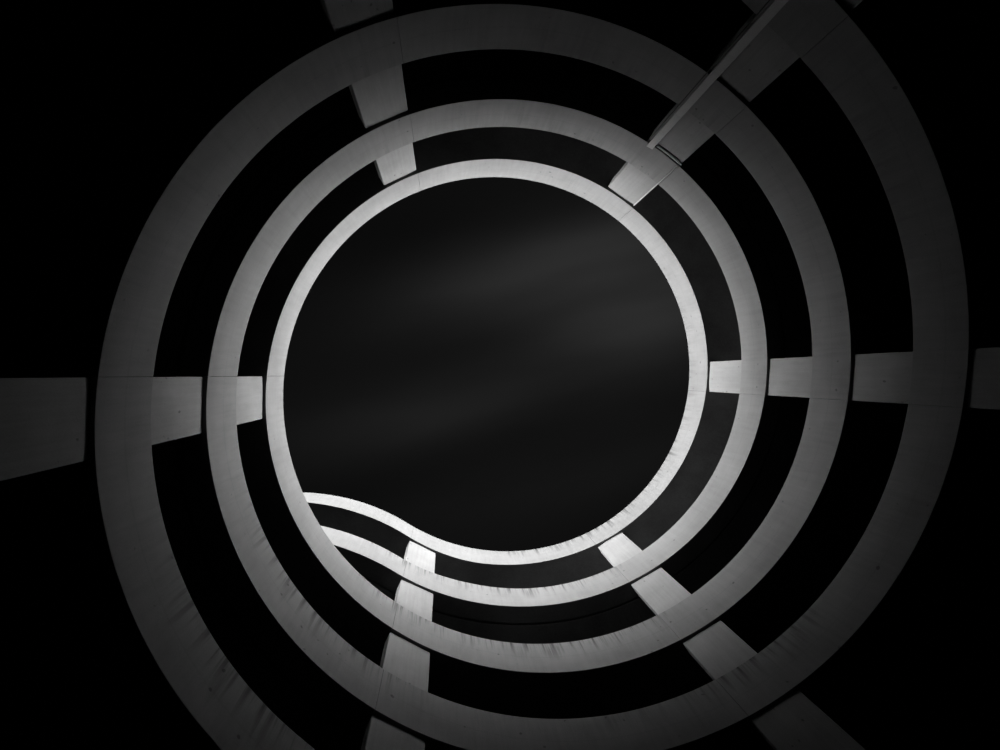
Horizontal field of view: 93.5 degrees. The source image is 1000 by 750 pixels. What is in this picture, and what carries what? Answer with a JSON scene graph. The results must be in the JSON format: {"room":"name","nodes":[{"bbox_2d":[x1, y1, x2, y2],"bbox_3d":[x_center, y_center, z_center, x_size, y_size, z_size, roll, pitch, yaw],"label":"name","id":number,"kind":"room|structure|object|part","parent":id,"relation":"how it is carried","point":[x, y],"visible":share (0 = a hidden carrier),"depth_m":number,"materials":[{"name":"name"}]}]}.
{"room":"parking garage","nodes":[
{"label":"parking garage","id":0,"kind":"room"},
{"bbox_3d":[2.478,0.268,-1.373,25.200,0.300,25.200,0,-90,-7],"label":"floor","id":1,"kind":"structure","parent":0,"visible":0},
{"bbox_2d":[0,376,262,480],"bbox_3d":[-5.550,0.593,5.149,0.300,14.512,1.113,-3,-90,-7],"label":"column","id":2,"kind":"structure","parent":1,"relation":"on","point":[44,422],"depth_m":5.94,"materials":[{"name":"concrete"}]},
{"bbox_2d":[320,0,415,184],"bbox_3d":[-2.111,-5.942,6.108,1.082,15.616,0.300,-31,-87,-6],"label":"column","id":3,"kind":"structure","parent":1,"relation":"on","point":[379,97],"depth_m":9.61,"materials":[{"name":"concrete"}]},
{"bbox_2d":[361,541,434,749],"bbox_3d":[-1.896,6.738,8.247,1.106,19.828,0.300,27,-93,-6],"label":"column","id":4,"kind":"structure","parent":1,"relation":"on","point":[401,658],"depth_m":10.87,"materials":[{"name":"concrete"}]},
{"bbox_2d":[0,0,946,749],"bbox_3d":[0.304,0.274,9.235,26.308,21.204,24.440,0,-90,-7],"label":"ramp","id":5,"kind":"object","parent":1,"relation":"on","point":[124,124],"visible":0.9,"depth_m":8.66,"materials":[{"name":"concrete"}]},
{"bbox_3d":[-4.261,3.398,6.729,1.036,2.053,7.170,-29,-87,-6],"label":"parapet panel","id":6,"kind":"part","parent":5,"relation":"part of","materials":[{"name":"concrete"}]},
{"bbox_3d":[-4.108,-3.273,7.676,1.057,2.229,7.239,33,-94,-6],"label":"parapet panel","id":7,"kind":"part","parent":5,"relation":"part of","materials":[{"name":"concrete"}]},
{"bbox_3d":[-4.950,3.401,12.657,1.036,2.528,7.170,-29,-87,-6],"label":"parapet panel","id":8,"kind":"part","parent":5,"relation":"part of","materials":[{"name":"concrete"}]},
{"bbox_3d":[-4.824,-3.269,13.829,1.057,2.422,7.239,33,-94,-6],"label":"parapet panel","id":9,"kind":"part","parent":5,"relation":"part of","materials":[{"name":"concrete"}]},
{"bbox_3d":[-6.971,5.204,18.365,7.292,1.381,0.737,12,-91,-6],"label":"parapet panel","id":10,"kind":"part","parent":5,"relation":"part of","materials":[{"name":"concrete"}]},
{"bbox_3d":[0.029,6.814,18.627,7.030,2.459,1.068,0,-90,-7],"label":"parapet panel","id":11,"kind":"part","parent":5,"relation":"part of","materials":[{"name":"concrete"}]},
{"bbox_3d":[0.946,-6.275,15.453,7.072,2.145,1.008,4,-90,-7],"label":"parapet panel","id":12,"kind":"part","parent":5,"relation":"part of","materials":[{"name":"concrete"}]},
{"bbox_3d":[0.781,6.811,12.156,7.030,2.344,1.068,0,-90,-7],"label":"parapet panel","id":13,"kind":"part","parent":5,"relation":"part of","materials":[{"name":"concrete"}]},
{"bbox_3d":[1.654,-6.278,9.365,7.072,2.178,1.008,4,-90,-7],"label":"parapet panel","id":14,"kind":"part","parent":5,"relation":"part of","materials":[{"name":"concrete"}]},
{"bbox_3d":[5.849,3.764,18.021,0.966,2.611,6.925,32,-94,-6],"label":"parapet panel","id":15,"kind":"part","parent":5,"relation":"part of","materials":[{"name":"concrete"}]},
{"bbox_3d":[6.265,-2.695,16.925,0.972,2.159,6.944,-27,-87,-6],"label":"parapet panel","id":16,"kind":"part","parent":5,"relation":"part of","materials":[{"name":"concrete"}]},
{"bbox_3d":[6.571,3.760,11.814,0.966,2.091,6.925,32,-94,-6],"label":"parapet panel","id":17,"kind":"part","parent":5,"relation":"part of","materials":[{"name":"concrete"}]},
{"bbox_3d":[6.960,-2.698,10.948,0.972,2.024,6.944,-27,-87,-6],"label":"parapet panel","id":18,"kind":"part","parent":5,"relation":"part of","materials":[{"name":"concrete"}]},
{"bbox_2d":[152,0,999,749],"bbox_3d":[0.510,0.273,7.463,26.308,17.606,24.440,0,-90,-7],"label":"ramp","id":19,"kind":"object","parent":1,"relation":"on","point":[900,650],"visible":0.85,"depth_m":9.19,"materials":[{"name":"concrete"}]},
{"bbox_3d":[-4.606,3.400,9.698,1.036,2.279,7.170,-29,-87,-6],"label":"parapet panel","id":20,"kind":"part","parent":19,"relation":"part of","materials":[{"name":"concrete"}]},
{"bbox_3d":[-4.458,-3.271,10.687,1.057,2.315,7.239,33,-94,-6],"label":"parapet panel","id":21,"kind":"part","parent":19,"relation":"part of","materials":[{"name":"concrete"}]},
{"bbox_3d":[-6.563,5.202,14.855,7.292,1.262,0.737,12,-91,-6],"label":"parapet panel","id":22,"kind":"part","parent":19,"relation":"part of","materials":[{"name":"concrete"}]},
{"bbox_3d":[0.423,6.813,15.236,7.030,2.137,1.068,0,-90,-7],"label":"parapet panel","id":23,"kind":"part","parent":19,"relation":"part of","materials":[{"name":"concrete"}]},
{"bbox_3d":[1.316,-6.277,12.275,7.072,2.111,1.008,4,-90,-7],"label":"parapet panel","id":24,"kind":"part","parent":19,"relation":"part of","materials":[{"name":"concrete"}]},
{"bbox_3d":[1.097,6.810,9.433,7.030,2.007,1.068,0,-90,-7],"label":"parapet panel","id":25,"kind":"part","parent":19,"relation":"part of","materials":[{"name":"concrete"}]},
{"bbox_2d":[633,166,677,205],"bbox_3d":[4.549,-5.561,13.957,0.032,2.889,0.034,0,-90,-7],"label":"conduit","id":26,"kind":"object","parent":19,"relation":"attached to","point":[676,166],"visible":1,"depth_m":13.70,"materials":[{"name":"metal"}]},
{"bbox_3d":[6.221,3.762,14.820,0.966,2.429,6.925,32,-94,-6],"label":"parapet panel","id":27,"kind":"part","parent":19,"relation":"part of","materials":[{"name":"concrete"}]},
{"bbox_3d":[6.630,-2.697,13.788,0.972,2.100,6.944,-27,-87,-6],"label":"parapet panel","id":28,"kind":"part","parent":19,"relation":"part of","materials":[{"name":"concrete"}]},
{"bbox_3d":[1.999,-6.280,6.394,7.072,2.921,1.008,4,-90,-7],"label":"parapet panel","id":29,"kind":"part","parent":19,"relation":"part of","materials":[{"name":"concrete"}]},
{"bbox_3d":[6.868,3.759,9.255,0.966,1.841,6.925,32,-94,-6],"label":"parapet panel","id":30,"kind":"part","parent":19,"relation":"part of","materials":[{"name":"concrete"}]},
{"bbox_3d":[7.252,-2.699,8.437,0.972,1.904,6.944,-27,-87,-6],"label":"parapet panel","id":31,"kind":"part","parent":19,"relation":"part of","materials":[{"name":"concrete"}]},
{"bbox_2d":[647,0,788,165],"bbox_3d":[5.092,-5.852,5.805,1.129,13.350,0.124,26,-93,-6],"label":"duct","id":32,"kind":"object","parent":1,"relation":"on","point":[775,6],"visible":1,"depth_m":9.16,"materials":[{"name":"metal"}]},
{"bbox_2d":[598,533,865,749],"bbox_3d":[5.295,6.336,8.507,1.062,18.684,0.300,-33,-86,-6],"label":"column","id":33,"kind":"structure","parent":1,"relation":"on","point":[794,723],"depth_m":10.21,"materials":[{"name":"concrete"}]},
{"bbox_2d":[608,0,862,204],"bbox_3d":[5.023,-6.033,7.366,1.103,16.467,0.300,29,-93,-6],"label":"column","id":34,"kind":"structure","parent":1,"relation":"on","point":[767,56],"depth_m":9.42,"materials":[{"name":"concrete"}]},
{"bbox_2d":[709,347,999,409],"bbox_3d":[8.636,0.054,8.232,0.331,17.360,1.077,0,-90,-7],"label":"column","id":35,"kind":"structure","parent":1,"relation":"on","point":[877,377],"depth_m":10.33,"materials":[{"name":"concrete"}]}
]}

